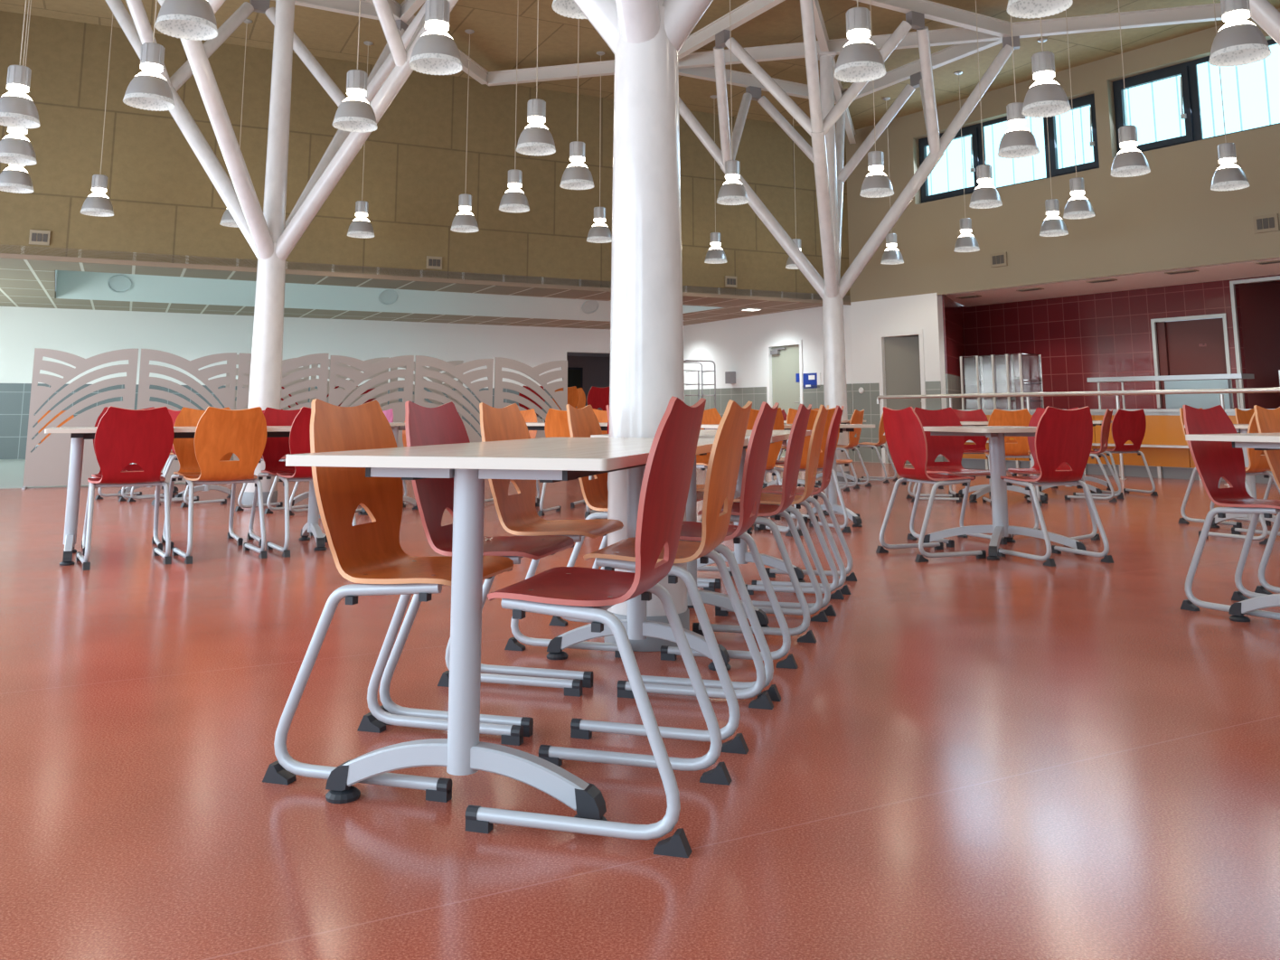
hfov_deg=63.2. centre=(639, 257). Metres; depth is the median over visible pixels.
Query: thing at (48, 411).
chair
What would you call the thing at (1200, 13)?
roof beam
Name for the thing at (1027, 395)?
rail
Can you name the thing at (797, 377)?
door sign
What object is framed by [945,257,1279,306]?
ceiling
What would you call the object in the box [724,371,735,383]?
soap dispenser
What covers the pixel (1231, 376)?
shelf
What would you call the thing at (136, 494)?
chair
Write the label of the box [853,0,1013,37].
roof beam
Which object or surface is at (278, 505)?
chair
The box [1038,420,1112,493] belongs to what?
table
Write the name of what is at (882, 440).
chair
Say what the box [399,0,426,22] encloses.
roof beam
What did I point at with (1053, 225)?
pendant lamp
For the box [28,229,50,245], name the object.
air vent
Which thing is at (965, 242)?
pendant lamp
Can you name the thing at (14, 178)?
pendant lamp
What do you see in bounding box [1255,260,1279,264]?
ceiling vent
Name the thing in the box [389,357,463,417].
partition panel
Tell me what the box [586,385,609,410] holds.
chair
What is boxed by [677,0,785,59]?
roof beam
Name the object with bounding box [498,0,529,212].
pendant lamp
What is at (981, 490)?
square table
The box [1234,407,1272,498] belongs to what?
chair
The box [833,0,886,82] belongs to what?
pendant lamp
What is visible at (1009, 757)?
floor
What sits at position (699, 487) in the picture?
chair
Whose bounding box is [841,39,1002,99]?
roof beam
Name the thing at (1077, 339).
wall
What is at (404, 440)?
chair
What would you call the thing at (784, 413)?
chair
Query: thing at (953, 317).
wall
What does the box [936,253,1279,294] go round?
trim
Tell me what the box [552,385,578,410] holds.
chair
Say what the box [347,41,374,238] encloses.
pendant lamp
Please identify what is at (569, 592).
chair
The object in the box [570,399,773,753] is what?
chair
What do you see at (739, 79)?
roof beam
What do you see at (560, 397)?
partition panel
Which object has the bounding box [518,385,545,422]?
chair
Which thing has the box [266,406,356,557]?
chair
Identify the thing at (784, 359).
door
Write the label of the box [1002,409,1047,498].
chair
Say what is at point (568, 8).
pendant lamp
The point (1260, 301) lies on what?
door
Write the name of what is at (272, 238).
column
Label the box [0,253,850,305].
trim
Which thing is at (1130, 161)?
pendant lamp
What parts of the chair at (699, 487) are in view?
leg, leg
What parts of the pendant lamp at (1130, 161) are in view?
cord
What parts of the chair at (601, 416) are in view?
leg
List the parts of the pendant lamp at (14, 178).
cord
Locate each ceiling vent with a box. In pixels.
[956,295,981,298]
[1016,287,1044,291]
[1086,278,1117,282]
[1164,269,1199,274]
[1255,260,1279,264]
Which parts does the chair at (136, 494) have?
leg, leg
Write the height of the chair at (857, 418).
0.873 m
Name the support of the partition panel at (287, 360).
on the floor
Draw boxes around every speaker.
[107,274,131,292]
[378,288,398,304]
[581,300,599,313]
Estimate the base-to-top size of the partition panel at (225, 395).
1.580 m
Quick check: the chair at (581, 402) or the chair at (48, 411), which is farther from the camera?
the chair at (581, 402)
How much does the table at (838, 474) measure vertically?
0.748 m
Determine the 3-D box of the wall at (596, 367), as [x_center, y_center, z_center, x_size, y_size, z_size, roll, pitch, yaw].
[-1.424,3.450,25.648,3.700,2.400,3.300,4,-9,-26]
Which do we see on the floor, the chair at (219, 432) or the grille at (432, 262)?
the chair at (219, 432)
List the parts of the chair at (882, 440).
leg, leg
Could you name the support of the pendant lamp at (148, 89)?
hanging from the ceiling at (330, 34)
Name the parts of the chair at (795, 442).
leg, leg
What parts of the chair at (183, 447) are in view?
leg, leg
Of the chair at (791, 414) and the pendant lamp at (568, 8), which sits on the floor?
the chair at (791, 414)
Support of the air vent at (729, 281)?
in the wall at (163, 199)
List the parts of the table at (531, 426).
support rail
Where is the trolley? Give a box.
[683,359,715,408]
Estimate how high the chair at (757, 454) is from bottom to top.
0.873 m
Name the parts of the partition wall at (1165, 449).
leg, panel, leg, panel, panel, leg, panel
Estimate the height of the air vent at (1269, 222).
0.210 m
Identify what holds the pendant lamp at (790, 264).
hanging from the ceiling at (330, 34)
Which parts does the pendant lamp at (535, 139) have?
cord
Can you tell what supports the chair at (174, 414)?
on the floor
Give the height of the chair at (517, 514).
0.873 m
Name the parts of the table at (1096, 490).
foot arm, foot arm, foot arm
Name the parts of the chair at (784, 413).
leg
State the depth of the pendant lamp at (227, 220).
13.09 m
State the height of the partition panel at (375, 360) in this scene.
1.612 m
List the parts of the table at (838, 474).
foot arm, foot arm, foot arm, foot arm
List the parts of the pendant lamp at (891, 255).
cord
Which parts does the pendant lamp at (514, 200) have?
cord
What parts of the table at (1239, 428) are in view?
foot arm, leg, foot arm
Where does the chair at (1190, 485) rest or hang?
on the floor
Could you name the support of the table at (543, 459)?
on the floor
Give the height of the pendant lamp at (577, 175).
2.672 m
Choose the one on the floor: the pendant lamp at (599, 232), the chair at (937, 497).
the chair at (937, 497)
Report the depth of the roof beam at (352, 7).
12.24 m
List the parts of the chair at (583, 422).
leg, leg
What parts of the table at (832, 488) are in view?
support rail, foot arm, leg, foot arm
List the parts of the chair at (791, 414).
leg, leg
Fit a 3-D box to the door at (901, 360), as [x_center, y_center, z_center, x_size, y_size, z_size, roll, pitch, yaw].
[4.494,2.317,17.283,0.424,2.180,0.950,6,-10,-36]
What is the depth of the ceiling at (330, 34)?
13.94 m
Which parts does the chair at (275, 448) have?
leg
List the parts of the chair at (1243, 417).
leg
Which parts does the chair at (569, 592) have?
leg, leg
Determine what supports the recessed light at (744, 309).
in the ceiling at (23, 283)
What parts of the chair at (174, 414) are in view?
leg, leg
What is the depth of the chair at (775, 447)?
7.25 m
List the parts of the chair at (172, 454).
leg, leg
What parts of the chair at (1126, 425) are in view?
leg, leg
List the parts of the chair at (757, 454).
leg, leg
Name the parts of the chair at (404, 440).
leg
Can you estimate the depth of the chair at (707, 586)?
4.90 m
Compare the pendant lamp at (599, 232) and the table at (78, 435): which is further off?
the pendant lamp at (599, 232)
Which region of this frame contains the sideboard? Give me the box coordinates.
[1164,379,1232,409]
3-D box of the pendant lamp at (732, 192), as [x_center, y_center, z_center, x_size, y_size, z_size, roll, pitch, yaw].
[1.030,-1.937,11.743,0.357,2.672,0.357,-7,-11,40]
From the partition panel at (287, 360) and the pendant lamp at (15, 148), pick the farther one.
the partition panel at (287, 360)
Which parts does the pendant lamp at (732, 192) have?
cord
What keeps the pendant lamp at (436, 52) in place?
hanging from the ceiling at (330, 34)
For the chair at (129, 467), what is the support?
on the floor
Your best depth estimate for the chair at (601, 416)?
9.71 m
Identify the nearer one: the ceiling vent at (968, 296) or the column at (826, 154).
the column at (826, 154)
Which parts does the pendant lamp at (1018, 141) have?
cord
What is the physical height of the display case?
0.820 m
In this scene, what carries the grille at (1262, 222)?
attached to the air vent at (1269, 222)
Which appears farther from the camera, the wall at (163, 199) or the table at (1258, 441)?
the wall at (163, 199)
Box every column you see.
[104,0,458,505]
[573,0,713,651]
[678,0,1019,481]
[1249,0,1279,46]
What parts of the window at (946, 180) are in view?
sash, pane, handle, pane, sash, pane, handle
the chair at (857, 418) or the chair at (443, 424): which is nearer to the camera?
the chair at (443, 424)
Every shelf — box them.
[961,353,1039,357]
[1087,373,1254,409]
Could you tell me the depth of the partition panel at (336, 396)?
13.37 m
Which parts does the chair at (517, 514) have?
leg, leg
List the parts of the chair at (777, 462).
leg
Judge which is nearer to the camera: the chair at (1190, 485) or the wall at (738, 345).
the chair at (1190, 485)
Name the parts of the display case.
glass panel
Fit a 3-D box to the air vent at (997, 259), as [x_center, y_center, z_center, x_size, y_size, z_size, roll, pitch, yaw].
[5.483,0.033,15.893,0.034,0.210,0.280,6,-10,-36]
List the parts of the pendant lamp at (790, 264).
cord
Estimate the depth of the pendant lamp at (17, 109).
8.37 m
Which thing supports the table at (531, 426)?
on the floor
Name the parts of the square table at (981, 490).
foot arm, foot arm, foot arm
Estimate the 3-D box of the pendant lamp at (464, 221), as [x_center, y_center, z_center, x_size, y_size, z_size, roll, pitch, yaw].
[-2.250,-1.671,13.533,0.357,2.672,0.357,8,-11,-42]
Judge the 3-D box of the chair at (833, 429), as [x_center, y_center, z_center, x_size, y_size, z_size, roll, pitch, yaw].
[0.816,1.177,5.173,0.465,0.873,0.439,-2,-9,16]
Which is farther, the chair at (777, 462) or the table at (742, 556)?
the chair at (777, 462)
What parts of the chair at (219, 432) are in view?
leg, leg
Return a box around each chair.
[35,410,74,448]
[75,405,174,570]
[81,406,162,555]
[94,462,164,501]
[127,408,198,504]
[152,408,226,507]
[161,406,243,549]
[171,406,267,564]
[235,410,308,513]
[246,407,328,545]
[262,398,523,802]
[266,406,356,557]
[281,386,298,407]
[289,408,361,518]
[356,385,376,404]
[379,400,583,736]
[382,408,393,422]
[402,421,409,507]
[465,396,732,857]
[479,402,623,687]
[484,408,540,502]
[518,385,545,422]
[537,408,600,517]
[548,404,608,626]
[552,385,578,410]
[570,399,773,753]
[570,408,608,508]
[575,387,585,408]
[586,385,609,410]
[601,404,715,608]
[607,421,609,490]
[628,401,798,701]
[692,403,828,643]
[696,407,753,526]
[696,484,732,588]
[733,404,844,616]
[745,407,792,536]
[751,405,856,594]
[758,409,807,522]
[762,445,800,488]
[765,407,851,536]
[771,409,820,486]
[786,408,859,521]
[817,419,849,491]
[818,409,871,489]
[851,413,897,482]
[875,406,986,562]
[905,454,961,502]
[907,407,1007,547]
[948,408,990,498]
[982,408,1042,506]
[997,405,1114,566]
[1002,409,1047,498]
[1007,407,1100,540]
[1064,408,1124,502]
[1090,408,1157,496]
[1177,407,1270,527]
[1179,404,1279,620]
[1198,412,1279,545]
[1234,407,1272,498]
[1253,404,1279,594]
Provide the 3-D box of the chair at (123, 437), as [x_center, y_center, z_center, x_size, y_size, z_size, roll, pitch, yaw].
[-2.932,1.293,5.956,0.439,0.873,0.465,5,-10,-32]
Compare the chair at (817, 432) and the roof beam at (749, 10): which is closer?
the chair at (817, 432)
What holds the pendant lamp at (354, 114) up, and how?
hanging from the ceiling at (330, 34)
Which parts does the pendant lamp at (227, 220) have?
cord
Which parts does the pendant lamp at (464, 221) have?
cord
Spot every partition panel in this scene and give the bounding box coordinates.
[21,348,138,489]
[134,348,236,482]
[224,354,309,460]
[233,353,329,479]
[310,357,389,406]
[328,355,414,447]
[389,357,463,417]
[414,355,493,442]
[493,357,567,438]
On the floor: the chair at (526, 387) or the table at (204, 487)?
the table at (204, 487)
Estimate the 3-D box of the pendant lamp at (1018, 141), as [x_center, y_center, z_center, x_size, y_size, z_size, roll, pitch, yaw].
[3.420,-2.258,9.586,0.357,2.672,0.357,-1,-9,6]
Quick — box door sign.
[795,373,799,382]
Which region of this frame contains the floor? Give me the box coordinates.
[0,456,1279,959]
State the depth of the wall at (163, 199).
14.85 m
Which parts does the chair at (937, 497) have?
leg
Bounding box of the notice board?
[803,372,820,388]
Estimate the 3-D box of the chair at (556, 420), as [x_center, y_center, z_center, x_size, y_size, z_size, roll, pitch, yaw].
[-0.563,1.708,8.743,0.439,0.873,0.465,-2,-9,16]
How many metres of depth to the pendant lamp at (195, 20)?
6.33 m
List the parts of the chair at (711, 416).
leg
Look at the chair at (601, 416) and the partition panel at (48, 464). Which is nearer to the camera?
the chair at (601, 416)
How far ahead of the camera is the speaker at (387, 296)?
19.86 m
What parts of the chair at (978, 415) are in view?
leg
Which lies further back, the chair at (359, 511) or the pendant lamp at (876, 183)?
the pendant lamp at (876, 183)
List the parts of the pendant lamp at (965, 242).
cord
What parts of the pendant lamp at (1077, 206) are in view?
cord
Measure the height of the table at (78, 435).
0.748 m
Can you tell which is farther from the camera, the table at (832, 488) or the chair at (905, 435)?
the table at (832, 488)
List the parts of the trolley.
shelf rail, shelf rail, shelf rail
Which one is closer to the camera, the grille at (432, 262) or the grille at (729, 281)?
the grille at (432, 262)
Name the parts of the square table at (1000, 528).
support arm, foot arm, support arm, foot arm, leg, support arm, foot arm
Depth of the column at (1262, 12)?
7.97 m
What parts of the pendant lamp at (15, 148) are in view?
cord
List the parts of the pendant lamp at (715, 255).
cord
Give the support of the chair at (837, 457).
on the floor
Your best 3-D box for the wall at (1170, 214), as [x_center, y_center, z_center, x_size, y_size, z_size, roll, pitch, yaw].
[8.673,-0.339,11.794,0.280,5.820,16.500,6,-10,-36]
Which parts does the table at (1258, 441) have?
foot arm, support rail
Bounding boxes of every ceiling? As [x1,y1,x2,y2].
[0,0,1279,132]
[0,244,850,329]
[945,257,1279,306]
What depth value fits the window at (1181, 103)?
13.83 m
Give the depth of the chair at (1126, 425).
10.67 m
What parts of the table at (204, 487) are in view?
foot arm, foot arm, leg, foot arm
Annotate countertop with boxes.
[958,408,1274,415]
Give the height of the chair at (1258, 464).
0.873 m
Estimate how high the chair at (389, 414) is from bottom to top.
0.873 m
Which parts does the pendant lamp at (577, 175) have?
cord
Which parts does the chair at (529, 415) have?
leg, leg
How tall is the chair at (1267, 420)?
0.873 m
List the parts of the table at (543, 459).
foot arm, support rail, leg, foot arm, support rail, foot arm, leg, foot arm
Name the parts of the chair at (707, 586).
leg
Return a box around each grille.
[31,233,47,242]
[428,258,440,266]
[726,278,735,284]
[992,254,1004,264]
[1088,280,1114,282]
[1167,271,1195,274]
[1256,216,1274,229]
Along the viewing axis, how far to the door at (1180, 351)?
15.48 m
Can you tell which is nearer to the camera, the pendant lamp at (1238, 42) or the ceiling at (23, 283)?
the pendant lamp at (1238, 42)
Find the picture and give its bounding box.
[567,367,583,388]
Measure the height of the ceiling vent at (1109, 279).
0.020 m
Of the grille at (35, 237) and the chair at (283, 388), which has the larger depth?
the chair at (283, 388)
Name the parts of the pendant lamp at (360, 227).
cord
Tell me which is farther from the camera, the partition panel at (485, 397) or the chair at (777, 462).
the partition panel at (485, 397)
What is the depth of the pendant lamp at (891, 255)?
16.25 m
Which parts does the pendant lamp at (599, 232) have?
cord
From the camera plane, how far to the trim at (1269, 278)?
14.93 m
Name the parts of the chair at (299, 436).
leg, leg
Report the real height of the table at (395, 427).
0.748 m
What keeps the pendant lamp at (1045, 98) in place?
hanging from the ceiling at (330, 34)
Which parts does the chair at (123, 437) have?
leg, leg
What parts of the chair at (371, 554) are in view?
leg, leg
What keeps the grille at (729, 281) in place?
attached to the air vent at (729, 281)
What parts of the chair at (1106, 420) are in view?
leg, leg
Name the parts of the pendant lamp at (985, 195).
cord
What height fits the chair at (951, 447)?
0.873 m
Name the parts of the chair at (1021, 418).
leg, leg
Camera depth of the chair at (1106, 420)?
10.05 m
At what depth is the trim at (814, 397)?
18.82 m
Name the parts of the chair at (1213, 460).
leg, leg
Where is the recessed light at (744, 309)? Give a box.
[740,308,762,310]
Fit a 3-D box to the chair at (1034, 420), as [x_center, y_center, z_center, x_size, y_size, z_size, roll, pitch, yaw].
[2.747,1.448,6.993,0.465,0.873,0.439,8,-11,-42]
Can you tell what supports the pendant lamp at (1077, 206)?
hanging from the ceiling at (330, 34)
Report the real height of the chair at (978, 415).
0.873 m
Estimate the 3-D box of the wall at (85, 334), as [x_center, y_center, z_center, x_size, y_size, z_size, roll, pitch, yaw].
[-6.463,2.630,21.322,14.650,2.750,0.150,4,-9,-26]
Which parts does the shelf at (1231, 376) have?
post, post, post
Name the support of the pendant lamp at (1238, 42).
hanging from the ceiling at (330, 34)
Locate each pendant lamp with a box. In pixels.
[0,0,33,193]
[0,0,37,165]
[0,0,40,128]
[80,13,113,216]
[122,0,174,111]
[154,0,217,40]
[219,18,252,227]
[332,0,377,132]
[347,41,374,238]
[408,0,462,75]
[450,28,478,232]
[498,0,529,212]
[516,0,555,156]
[551,0,587,18]
[559,18,593,189]
[586,51,611,243]
[704,94,727,263]
[716,0,748,205]
[785,117,801,269]
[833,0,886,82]
[859,0,894,197]
[880,96,903,264]
[953,71,979,252]
[969,0,1002,208]
[997,15,1039,159]
[1007,0,1072,18]
[1021,17,1071,117]
[1037,37,1068,236]
[1063,9,1095,219]
[1110,0,1150,177]
[1208,0,1270,66]
[1210,0,1249,191]
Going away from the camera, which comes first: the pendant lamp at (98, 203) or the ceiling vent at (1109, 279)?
the pendant lamp at (98, 203)
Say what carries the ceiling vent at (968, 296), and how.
in the ceiling at (1243, 269)
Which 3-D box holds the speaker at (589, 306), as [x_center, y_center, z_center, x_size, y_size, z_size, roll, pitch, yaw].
[-1.036,1.023,21.686,0.356,0.288,0.291,0,-8,0]
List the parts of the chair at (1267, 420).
leg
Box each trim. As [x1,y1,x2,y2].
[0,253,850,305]
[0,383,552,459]
[684,386,767,417]
[802,384,854,461]
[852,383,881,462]
[925,381,943,461]
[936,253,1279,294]
[945,373,961,409]
[1150,275,1279,408]
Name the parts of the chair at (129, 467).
leg, leg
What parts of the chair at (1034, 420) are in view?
leg, leg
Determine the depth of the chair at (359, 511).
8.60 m
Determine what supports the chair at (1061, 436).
on the floor
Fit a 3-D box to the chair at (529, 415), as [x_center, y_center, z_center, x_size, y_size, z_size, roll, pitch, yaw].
[-1.200,1.845,9.665,0.439,0.873,0.465,-2,-9,16]
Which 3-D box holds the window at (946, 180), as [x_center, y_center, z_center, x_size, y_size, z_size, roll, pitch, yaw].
[5.657,-1.629,16.175,0.132,1.140,3.250,6,-10,-36]
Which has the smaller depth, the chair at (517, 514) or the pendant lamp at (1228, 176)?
the chair at (517, 514)
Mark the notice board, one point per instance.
(810, 380)
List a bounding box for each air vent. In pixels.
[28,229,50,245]
[426,255,442,269]
[724,275,736,287]
[989,252,1007,267]
[1252,213,1279,233]
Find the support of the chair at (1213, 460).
on the floor
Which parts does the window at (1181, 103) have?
sash, pane, handle, pane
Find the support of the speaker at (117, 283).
attached to the ceiling at (23, 283)
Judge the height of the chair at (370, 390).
0.873 m
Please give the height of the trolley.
1.794 m
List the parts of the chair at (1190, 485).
leg, leg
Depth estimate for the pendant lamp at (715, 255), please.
16.15 m
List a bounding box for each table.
[44,425,326,565]
[117,483,231,501]
[285,437,748,820]
[291,422,418,515]
[525,422,607,506]
[590,429,811,627]
[700,423,875,534]
[762,420,865,488]
[922,425,1086,560]
[958,421,1047,503]
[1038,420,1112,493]
[1184,423,1276,527]
[1185,432,1279,621]
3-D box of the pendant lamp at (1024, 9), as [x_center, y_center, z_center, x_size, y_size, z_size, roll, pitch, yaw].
[2.300,-2.764,6.184,0.357,2.672,0.357,2,-9,-12]
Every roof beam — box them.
[272,0,378,19]
[366,0,488,84]
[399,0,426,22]
[486,2,1222,85]
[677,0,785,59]
[678,65,837,103]
[812,0,856,144]
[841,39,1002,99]
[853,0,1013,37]
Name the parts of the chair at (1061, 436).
leg, leg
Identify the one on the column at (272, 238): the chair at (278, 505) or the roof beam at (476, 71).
the roof beam at (476, 71)
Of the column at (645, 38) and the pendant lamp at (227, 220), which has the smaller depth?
the column at (645, 38)
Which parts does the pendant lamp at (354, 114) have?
cord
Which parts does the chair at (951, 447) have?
leg, leg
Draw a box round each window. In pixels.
[918,93,1099,203]
[1112,38,1279,153]
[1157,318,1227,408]
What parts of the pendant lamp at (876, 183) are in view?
cord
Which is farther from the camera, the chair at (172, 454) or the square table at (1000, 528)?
the chair at (172, 454)
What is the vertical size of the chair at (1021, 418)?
0.873 m
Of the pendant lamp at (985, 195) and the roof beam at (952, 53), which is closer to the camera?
the pendant lamp at (985, 195)
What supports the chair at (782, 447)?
on the floor
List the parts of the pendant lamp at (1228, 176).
cord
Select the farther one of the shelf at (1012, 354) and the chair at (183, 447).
the shelf at (1012, 354)
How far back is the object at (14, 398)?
18.88 m
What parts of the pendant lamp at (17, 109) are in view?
cord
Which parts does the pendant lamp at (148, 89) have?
cord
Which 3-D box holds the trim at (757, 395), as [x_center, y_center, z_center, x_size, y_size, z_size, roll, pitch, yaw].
[1.307,3.485,22.250,0.011,1.330,4.838,5,-10,-29]
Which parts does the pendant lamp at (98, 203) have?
cord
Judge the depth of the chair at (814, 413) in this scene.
7.42 m
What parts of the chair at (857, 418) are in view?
leg, leg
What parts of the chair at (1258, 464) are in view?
leg, leg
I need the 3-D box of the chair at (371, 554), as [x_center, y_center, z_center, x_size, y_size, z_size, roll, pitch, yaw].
[-0.584,0.793,2.594,0.465,0.873,0.439,-2,-9,16]
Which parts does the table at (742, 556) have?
leg, foot arm, foot arm, leg, foot arm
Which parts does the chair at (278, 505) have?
leg, leg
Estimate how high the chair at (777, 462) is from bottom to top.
0.873 m
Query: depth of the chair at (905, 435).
6.17 m
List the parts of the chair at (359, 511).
leg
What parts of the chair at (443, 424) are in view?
leg, leg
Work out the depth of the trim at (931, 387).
16.64 m
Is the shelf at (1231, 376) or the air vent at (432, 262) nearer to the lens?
the shelf at (1231, 376)
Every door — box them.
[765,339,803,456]
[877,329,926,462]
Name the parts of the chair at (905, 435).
leg, leg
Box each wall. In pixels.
[0,10,850,301]
[0,306,610,388]
[566,352,610,410]
[683,304,853,457]
[845,8,1279,464]
[941,294,965,376]
[958,408,1274,483]
[962,274,1279,409]
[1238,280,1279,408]
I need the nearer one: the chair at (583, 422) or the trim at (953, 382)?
the chair at (583, 422)
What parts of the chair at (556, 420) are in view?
leg, leg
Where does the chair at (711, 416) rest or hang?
on the floor
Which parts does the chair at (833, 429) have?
leg, leg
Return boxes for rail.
[876,387,1279,485]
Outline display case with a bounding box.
[960,353,1044,409]
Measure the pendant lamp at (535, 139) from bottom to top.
2.672 m
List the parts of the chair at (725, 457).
leg, leg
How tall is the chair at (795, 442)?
0.873 m
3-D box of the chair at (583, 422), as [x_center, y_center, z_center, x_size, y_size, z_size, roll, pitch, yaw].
[-0.079,1.055,4.351,0.465,0.873,0.439,-2,-9,16]
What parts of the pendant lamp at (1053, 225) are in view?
cord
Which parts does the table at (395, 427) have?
foot arm, leg, foot arm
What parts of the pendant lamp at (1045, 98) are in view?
cord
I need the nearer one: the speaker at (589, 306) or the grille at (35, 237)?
the grille at (35, 237)
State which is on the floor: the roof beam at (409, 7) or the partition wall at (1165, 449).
the partition wall at (1165, 449)
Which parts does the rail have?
post, post, handrail, post, post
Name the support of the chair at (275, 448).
on the floor
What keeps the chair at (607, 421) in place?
on the floor
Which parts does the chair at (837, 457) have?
leg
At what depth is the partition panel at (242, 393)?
12.96 m
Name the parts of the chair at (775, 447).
leg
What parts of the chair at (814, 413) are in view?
leg, leg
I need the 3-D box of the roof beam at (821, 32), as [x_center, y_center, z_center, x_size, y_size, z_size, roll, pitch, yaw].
[1.213,-3.417,9.323,0.100,0.180,18.800,-2,-9,15]
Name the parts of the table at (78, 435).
foot arm, leg, support rail, foot arm, leg, foot arm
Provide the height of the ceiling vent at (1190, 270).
0.020 m
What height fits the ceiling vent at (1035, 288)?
0.020 m
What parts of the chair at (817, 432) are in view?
leg, leg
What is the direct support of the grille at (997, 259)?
attached to the air vent at (997, 259)

